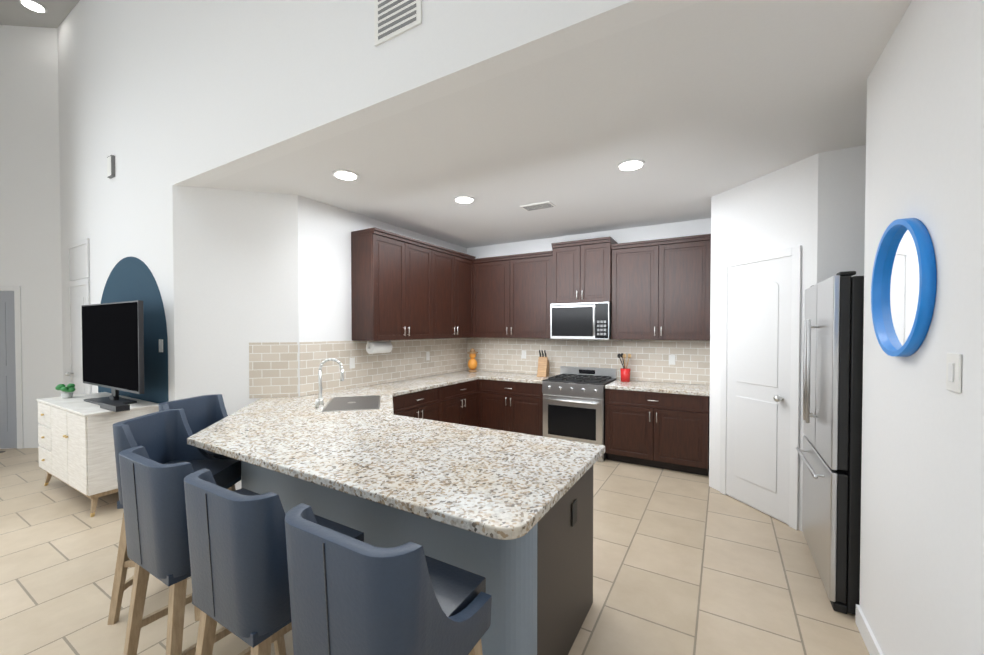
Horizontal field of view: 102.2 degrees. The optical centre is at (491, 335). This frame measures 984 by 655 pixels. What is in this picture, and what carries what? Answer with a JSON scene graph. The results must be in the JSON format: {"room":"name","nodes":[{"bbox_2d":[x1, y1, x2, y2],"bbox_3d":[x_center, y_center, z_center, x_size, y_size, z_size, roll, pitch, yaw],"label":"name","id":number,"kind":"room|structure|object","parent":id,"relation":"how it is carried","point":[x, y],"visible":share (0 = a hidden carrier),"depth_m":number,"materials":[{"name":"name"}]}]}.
{"room":"kitchen","nodes":[
{"label":"kitchen","id":0,"kind":"room"},
{"bbox_2d":[0,25,62,448],"bbox_3d":[-7.128,-1.248,5.124,3.000,5.450,0.140,0,1,-5],"label":"wall","id":1,"kind":"structure","parent":0,"point":[30,243],"depth_m":5.14,"materials":[{"name":"paint"}]},
{"bbox_2d":[0,286,23,448],"bbox_3d":[-6.632,0.420,5.109,0.868,2.115,0.614,1,1,30],"label":"door frame","id":2,"kind":"structure","parent":1,"relation":"attached to","point":[11,409],"depth_m":5.14,"materials":[{"name":"white wood"}]},
{"bbox_2d":[0,0,79,27],"bbox_3d":[-4.191,-3.962,1.151,12.000,0.100,5.830,1,1,30],"label":"ceiling","id":3,"kind":"structure","parent":0,"point":[15,13],"depth_m":4.89,"materials":[{"name":"white paint"}]},
{"bbox_2d":[19,0,46,12],"bbox_3d":[-5.517,-3.960,4.769,0.220,0.014,0.220,1,1,30],"label":"recessed light","id":4,"kind":"object","parent":3,"relation":"in","point":[33,5],"visible":1,"depth_m":4.77,"materials":[{"name":"white plastic"}]},
{"bbox_2d":[57,0,174,400],"bbox_3d":[-4.302,-1.238,4.484,3.390,5.450,0.140,1,1,30],"label":"wall","id":5,"kind":"structure","parent":0,"point":[114,77],"depth_m":4.19,"materials":[{"name":"paint"}]},
{"bbox_2d":[64,238,90,394],"bbox_3d":[-5.055,0.172,4.811,0.730,2.620,0.088,1,1,30],"label":"door","id":6,"kind":"structure","parent":5,"relation":"attached to","point":[78,269],"depth_m":4.85,"materials":[{"name":"white wood"}]},
{"bbox_2d":[107,155,114,178],"bbox_3d":[-4.074,-1.800,4.241,0.120,0.220,0.032,1,1,30],"label":"sensor","id":7,"kind":"object","parent":5,"relation":"attached to","point":[110,166],"visible":1,"depth_m":4.22,"materials":[{"name":"white plastic"}]},
{"bbox_2d":[98,257,168,403],"bbox_3d":[-3.755,0.343,4.105,1.780,2.300,0.004,1,1,30],"label":"paint","id":8,"kind":"object","parent":5,"relation":"attached to","point":[131,279],"visible":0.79,"depth_m":3.86,"materials":[{"name":"blue paint"}]},
{"bbox_2d":[159,339,162,351],"bbox_3d":[-3.095,0.099,3.706,0.080,0.120,0.011,1,1,30],"label":"light switch","id":9,"kind":"object","parent":8,"relation":"attached to","point":[160,345],"visible":0.98,"depth_m":3.70,"materials":[{"name":"white plastic"}]},
{"bbox_2d":[172,185,298,489],"bbox_3d":[-2.392,0.073,3.787,1.032,2.850,0.140,0,1,-15],"label":"wall","id":10,"kind":"structure","parent":0,"point":[235,263],"depth_m":3.69,"materials":[{"name":"paint"}]},
{"bbox_2d":[249,342,296,397],"bbox_3d":[-2.084,0.333,3.801,0.300,0.527,0.314,1,1,30],"label":"tile backsplash","id":11,"kind":"structure","parent":10,"relation":"attached to","point":[273,369],"depth_m":3.79,"materials":[{"name":"beige tile"}]},
{"bbox_2d":[320,358,342,365],"bbox_3d":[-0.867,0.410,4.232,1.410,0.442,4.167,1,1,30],"label":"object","id":12,"kind":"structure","parent":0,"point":[329,359],"depth_m":3.46,"materials":[{"name":"metal"}]},
{"bbox_2d":[537,350,548,376],"bbox_3d":[0.707,0.387,5.495,0.125,0.366,0.199,0,1,20],"label":"knife block","id":13,"kind":"object","parent":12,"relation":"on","point":[543,367],"visible":1,"depth_m":5.45,"materials":[{"name":"brown wood"}]},
{"bbox_2d":[298,195,466,396],"bbox_3d":[-1.163,0.051,5.207,0.140,2.850,3.060,1,1,30],"label":"wall","id":14,"kind":"structure","parent":0,"point":[324,263],"depth_m":4.12,"materials":[{"name":"paint"}]},
{"bbox_2d":[297,338,468,396],"bbox_3d":[-1.144,0.313,5.102,0.009,0.527,2.912,1,1,30],"label":"tile backsplash","id":15,"kind":"structure","parent":14,"relation":"attached to","point":[407,358],"depth_m":4.68,"materials":[{"name":"beige tile"}]},
{"bbox_2d":[349,357,354,368],"bbox_3d":[-1.546,0.308,4.389,0.005,0.120,0.075,1,1,30],"label":"electrical outlet plate","id":16,"kind":"object","parent":15,"relation":"attached to","point":[352,361],"depth_m":4.38,"materials":[{"name":"white plastic"}]},
{"bbox_2d":[426,352,429,360],"bbox_3d":[-0.890,0.291,5.511,0.005,0.120,0.075,1,1,30],"label":"electrical outlet plate","id":17,"kind":"object","parent":15,"relation":"attached to","point":[427,353],"depth_m":5.50,"materials":[{"name":"white plastic"}]},
{"bbox_2d":[351,227,430,340],"bbox_3d":[-1.146,-0.535,4.749,0.338,1.175,1.043,1,1,30],"label":"upper cabinet","id":18,"kind":"object","parent":14,"relation":"attached to","point":[404,287],"depth_m":4.42,"materials":[{"name":"brown wood"}]},
{"bbox_2d":[366,340,391,353],"bbox_3d":[-1.284,0.132,4.525,0.130,0.149,0.340,1,1,30],"label":"paper towel holder","id":19,"kind":"object","parent":18,"relation":"attached to","point":[377,347],"visible":0.94,"depth_m":4.45,"materials":[{"name":"white paper"}]},
{"bbox_2d":[431,244,474,338],"bbox_3d":[-0.662,-0.547,5.540,0.375,1.175,1.042,1,1,30],"label":"upper cabinet","id":20,"kind":"object","parent":14,"relation":"attached to","point":[452,272],"depth_m":5.44,"materials":[{"name":"brown wood"}]},
{"bbox_2d":[0,448,869,654],"bbox_3d":[-3.245,1.562,2.856,12.000,0.100,9.580,1,1,30],"label":"floor","id":21,"kind":"structure","parent":0,"point":[684,563],"depth_m":2.48,"materials":[{"name":"tile"}]},
{"bbox_2d":[36,392,158,516],"bbox_3d":[-3.775,1.065,3.786,1.400,0.865,0.525,1,1,30],"label":"console","id":22,"kind":"object","parent":21,"relation":"on","point":[76,449],"visible":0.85,"depth_m":3.40,"materials":[{"name":"white wood"}]},
{"bbox_2d":[55,383,75,397],"bbox_3d":[-4.262,0.556,3.965,0.152,0.143,0.143,1,1,30],"label":"plant","id":23,"kind":"object","parent":22,"relation":"on","point":[69,390],"visible":1,"depth_m":3.95,"materials":[{"name":"green plant"}]},
{"bbox_2d":[81,300,144,411],"bbox_3d":[-3.622,0.165,3.726,1.410,0.933,0.260,1,1,30],"label":"tv","id":24,"kind":"object","parent":22,"relation":"on","point":[113,346],"visible":1,"depth_m":3.65,"materials":[{"name":"plastic"}]},
{"bbox_2d":[107,409,240,624],"bbox_3d":[-1.801,0.996,2.313,0.489,1.050,0.454,0,1,-4],"label":"stool","id":25,"kind":"object","parent":21,"relation":"on","point":[161,437],"visible":0.46,"depth_m":2.33,"materials":[{"name":"leather"}]},
{"bbox_2d":[158,394,233,458],"bbox_3d":[-2.005,0.987,2.838,0.489,1.050,0.454,0,1,12],"label":"stool","id":26,"kind":"object","parent":21,"relation":"on","point":[202,412],"visible":0.12,"depth_m":2.95,"materials":[{"name":"leather"}]},
{"bbox_2d":[119,446,285,654],"bbox_3d":[-1.260,1.004,1.745,0.454,1.050,0.489,1,1,30],"label":"stool","id":27,"kind":"object","parent":21,"relation":"on","point":[155,516],"visible":0.52,"depth_m":1.50,"materials":[{"name":"leather"}]},
{"bbox_2d":[184,468,363,654],"bbox_3d":[-0.776,1.009,1.463,0.454,1.050,0.489,1,1,30],"label":"stool","id":28,"kind":"object","parent":21,"relation":"on","point":[238,564],"visible":0.58,"depth_m":1.22,"materials":[{"name":"leather"}]},
{"bbox_2d":[285,503,491,654],"bbox_3d":[-0.284,1.013,1.175,0.454,1.050,0.489,1,1,30],"label":"stool","id":29,"kind":"object","parent":21,"relation":"on","point":[349,595],"visible":1,"depth_m":0.96,"materials":[{"name":"leather"}]},
{"bbox_2d":[241,461,592,654],"bbox_3d":[-0.870,1.085,2.693,2.958,0.860,1.109,1,1,30],"label":"base cabinet","id":30,"kind":"object","parent":21,"relation":"on","point":[538,576],"visible":0.17,"depth_m":1.74,"materials":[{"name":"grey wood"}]},
{"bbox_2d":[393,395,448,422],"bbox_3d":[-1.133,1.071,3.578,1.006,0.860,1.065,1,1,30],"label":"base cabinet","id":31,"kind":"object","parent":21,"relation":"on","point":[403,405],"depth_m":4.48,"materials":[{"name":"brown wood"}]},
{"bbox_2d":[187,366,614,539],"bbox_3d":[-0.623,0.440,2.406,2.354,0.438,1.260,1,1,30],"label":"countertop","id":32,"kind":"structure","parent":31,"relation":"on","point":[364,442],"depth_m":2.09,"materials":[{"name":"stone"}]},
{"bbox_2d":[315,358,343,407],"bbox_3d":[-1.455,0.402,3.437,0.222,0.402,0.270,1,1,30],"label":"faucet","id":33,"kind":"object","parent":32,"relation":"on","point":[319,403],"depth_m":3.45,"materials":[{"name":"silver metal"}]},
{"bbox_2d":[321,395,380,411],"bbox_3d":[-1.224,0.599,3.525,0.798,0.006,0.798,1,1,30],"label":"sink","id":34,"kind":"object","parent":32,"relation":"in","point":[343,403],"depth_m":3.48,"materials":[{"name":"silver metal"}]},
{"bbox_2d":[467,348,477,371],"bbox_3d":[-0.297,0.381,6.061,0.166,0.360,0.170,1,1,30],"label":"figurine","id":35,"kind":"object","parent":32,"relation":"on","point":[472,362],"visible":1,"depth_m":6.01,"materials":[{"name":"orange ceramic"}]},
{"bbox_2d":[449,379,480,426],"bbox_3d":[-0.655,1.044,5.300,0.655,0.860,0.912,1,1,30],"label":"base cabinet","id":36,"kind":"object","parent":21,"relation":"on","point":[464,397],"depth_m":5.26,"materials":[{"name":"brown wood"}]},
{"bbox_2d":[481,379,542,435],"bbox_3d":[0.375,1.041,5.539,0.995,0.860,0.654,1,1,30],"label":"base cabinet","id":37,"kind":"object","parent":21,"relation":"on","point":[517,407],"depth_m":5.26,"materials":[{"name":"brown wood"}]},
{"bbox_2d":[542,366,616,461],"bbox_3d":[1.114,0.958,5.055,0.752,1.040,0.742,1,1,30],"label":"range","id":38,"kind":"object","parent":21,"relation":"on","point":[573,403],"visible":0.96,"depth_m":4.80,"materials":[{"name":"silver metal"}]},
{"bbox_2d":[605,389,709,475],"bbox_3d":[1.938,1.054,4.647,1.065,0.860,0.617,1,1,30],"label":"base cabinet","id":39,"kind":"object","parent":21,"relation":"on","point":[668,431],"depth_m":4.36,"materials":[{"name":"brown wood"}]},
{"bbox_2d":[615,379,709,395],"bbox_3d":[1.942,0.604,4.638,1.075,0.040,0.637,1,1,30],"label":"countertop","id":40,"kind":"structure","parent":39,"relation":"on","point":[646,386],"depth_m":4.47,"materials":[{"name":"stone"}]},
{"bbox_2d":[617,353,630,381],"bbox_3d":[1.658,0.403,4.970,0.164,0.351,0.152,1,1,30],"label":"utensil crock","id":41,"kind":"object","parent":40,"relation":"on","point":[625,373],"visible":1,"depth_m":4.93,"materials":[{"name":"red ceramic"}]},
{"bbox_2d":[796,271,863,614],"bbox_3d":[2.397,0.584,2.393,0.816,1.870,0.900,1,1,30],"label":"refrigerator","id":42,"kind":"object","parent":21,"relation":"on","point":[831,454],"visible":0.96,"depth_m":2.18,"materials":[{"name":"silver metal"}]},
{"bbox_2d":[170,0,703,186],"bbox_3d":[-0.705,-2.631,2.361,4.940,2.600,0.140,1,1,30],"label":"wall","id":43,"kind":"structure","parent":0,"point":[255,82],"depth_m":2.52,"materials":[{"name":"paint"}]},
{"bbox_2d":[374,0,421,46],"bbox_3d":[-0.520,-1.823,2.175,0.340,0.350,0.013,1,1,30],"label":"air vent","id":44,"kind":"object","parent":43,"relation":"attached to","point":[393,19],"visible":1,"depth_m":2.18,"materials":[{"name":"white metal"}]},
{"bbox_2d":[200,0,911,247],"bbox_3d":[0.714,-1.403,3.837,6.200,0.100,3.811,1,1,30],"label":"ceiling","id":45,"kind":"structure","parent":0,"point":[696,107],"depth_m":2.60,"materials":[{"name":"paint"}]},
{"bbox_2d":[333,170,358,180],"bbox_3d":[-1.222,-1.337,3.320,0.210,0.014,0.210,1,1,30],"label":"recessed light","id":46,"kind":"object","parent":45,"relation":"in","point":[349,175],"visible":0.96,"depth_m":3.30,"materials":[{"name":"white plastic"}]},
{"bbox_2d":[454,196,474,203],"bbox_3d":[-0.276,-1.347,3.948,0.210,0.014,0.210,1,1,30],"label":"recessed light","id":47,"kind":"object","parent":45,"relation":"in","point":[464,199],"visible":0.98,"depth_m":3.92,"materials":[{"name":"white plastic"}]},
{"bbox_2d":[520,201,555,210],"bbox_3d":[0.482,-1.352,4.165,0.330,0.011,0.180,1,1,30],"label":"ceiling vent","id":48,"kind":"object","parent":45,"relation":"in","point":[541,205],"visible":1,"depth_m":4.15,"materials":[{"name":"white metal"}]},
{"bbox_2d":[617,159,644,170],"bbox_3d":[1.090,-1.334,3.115,0.210,0.014,0.210,1,1,30],"label":"recessed light","id":49,"kind":"object","parent":45,"relation":"in","point":[630,164],"visible":0.94,"depth_m":3.10,"materials":[{"name":"white plastic"}]},
{"bbox_2d":[467,218,710,384],"bbox_3d":[1.201,0.046,5.516,3.630,2.850,0.140,1,1,30],"label":"wall","id":50,"kind":"structure","parent":0,"point":[674,230],"depth_m":5.17,"materials":[{"name":"paint"}]},
{"bbox_2d":[475,255,514,337],"bbox_3d":[0.079,-0.532,5.862,0.695,1.135,0.375,1,1,30],"label":"upper cabinet","id":51,"kind":"object","parent":50,"relation":"attached to","point":[494,278],"depth_m":5.70,"materials":[{"name":"brown wood"}]},
{"bbox_2d":[515,251,554,337],"bbox_3d":[0.589,-0.528,5.585,0.695,1.135,0.340,1,1,30],"label":"upper cabinet","id":52,"kind":"object","parent":50,"relation":"attached to","point":[533,303],"depth_m":5.40,"materials":[{"name":"brown wood"}]},
{"bbox_2d":[551,239,614,303],"bbox_3d":[1.214,-0.797,5.198,0.760,0.765,0.370,1,1,30],"label":"upper cabinet","id":53,"kind":"object","parent":50,"relation":"attached to","point":[581,271],"depth_m":5.03,"materials":[{"name":"brown wood"}]},
{"bbox_2d":[551,302,611,338],"bbox_3d":[1.189,-0.181,5.166,0.754,0.455,0.467,1,1,30],"label":"microwave","id":54,"kind":"object","parent":53,"relation":"attached to","point":[592,320],"visible":1,"depth_m":4.97,"materials":[{"name":"silver metal"}]},
{"bbox_2d":[469,337,709,384],"bbox_3d":[1.082,0.307,5.504,3.439,0.527,0.006,1,1,30],"label":"tile backsplash","id":55,"kind":"structure","parent":50,"relation":"attached to","point":[649,360],"depth_m":5.26,"materials":[{"name":"beige tile"}]},
{"bbox_2d":[522,350,525,358],"bbox_3d":[0.470,0.286,5.850,0.075,0.120,0.005,1,1,30],"label":"electrical outlet plate","id":56,"kind":"object","parent":55,"relation":"attached to","point":[523,352],"depth_m":5.85,"materials":[{"name":"white plastic"}]},
{"bbox_2d":[669,355,674,364],"bbox_3d":[2.196,0.301,4.842,0.075,0.120,0.005,1,1,30],"label":"electrical outlet plate","id":57,"kind":"object","parent":55,"relation":"attached to","point":[671,357],"depth_m":4.84,"materials":[{"name":"white plastic"}]},
{"bbox_2d":[611,235,710,340],"bbox_3d":[2.018,-0.515,4.750,1.075,1.135,0.340,1,1,30],"label":"upper cabinet","id":58,"kind":"object","parent":50,"relation":"attached to","point":[661,288],"depth_m":4.58,"materials":[{"name":"brown wood"}]},
{"bbox_2d":[709,153,818,531],"bbox_3d":[2.334,0.078,3.440,0.120,2.850,1.000,0,1,-15],"label":"wall","id":59,"kind":"structure","parent":0,"point":[774,210],"depth_m":3.37,"materials":[{"name":"paint"}]},
{"bbox_2d":[720,246,801,529],"bbox_3d":[2.270,0.406,3.408,0.534,2.195,0.534,1,1,30],"label":"door","id":60,"kind":"structure","parent":59,"relation":"attached to","point":[760,373],"depth_m":3.35,"materials":[{"name":"white wood"}]},
{"bbox_2d":[817,145,865,283],"bbox_3d":[2.898,0.089,2.721,1.078,2.850,0.120,1,1,30],"label":"wall","id":61,"kind":"structure","parent":0,"point":[841,210],"depth_m":2.86,"materials":[{"name":"paint"}]},
{"bbox_2d":[859,0,983,654],"bbox_3d":[0.652,-1.152,-1.103,0.960,5.450,6.750,1,1,30],"label":"wall","id":62,"kind":"structure","parent":0,"point":[922,539],"depth_m":1.40,"materials":[{"name":"paint"}]},
{"bbox_2d":[855,604,883,654],"bbox_3d":[0.281,1.518,-0.729,0.014,0.100,6.550,1,1,30],"label":"baseboard","id":63,"kind":"structure","parent":62,"relation":"attached to","point":[869,638],"depth_m":1.92,"materials":[{"name":"white wood"}]},
{"bbox_2d":[871,218,936,356],"bbox_3d":[1.645,-0.189,1.604,0.036,0.550,0.550,1,1,30],"label":"round mirror","id":64,"kind":"object","parent":62,"relation":"attached to","point":[903,284],"visible":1,"depth_m":1.58,"materials":[{"name":"blue glass"}]},
{"bbox_2d":[946,353,961,392],"bbox_3d":[1.450,0.117,1.248,0.011,0.120,0.080,1,1,30],"label":"switch plate","id":65,"kind":"object","parent":62,"relation":"attached to","point":[953,371],"visible":0.98,"depth_m":1.24,"materials":[{"name":"white plastic"}]}
]}

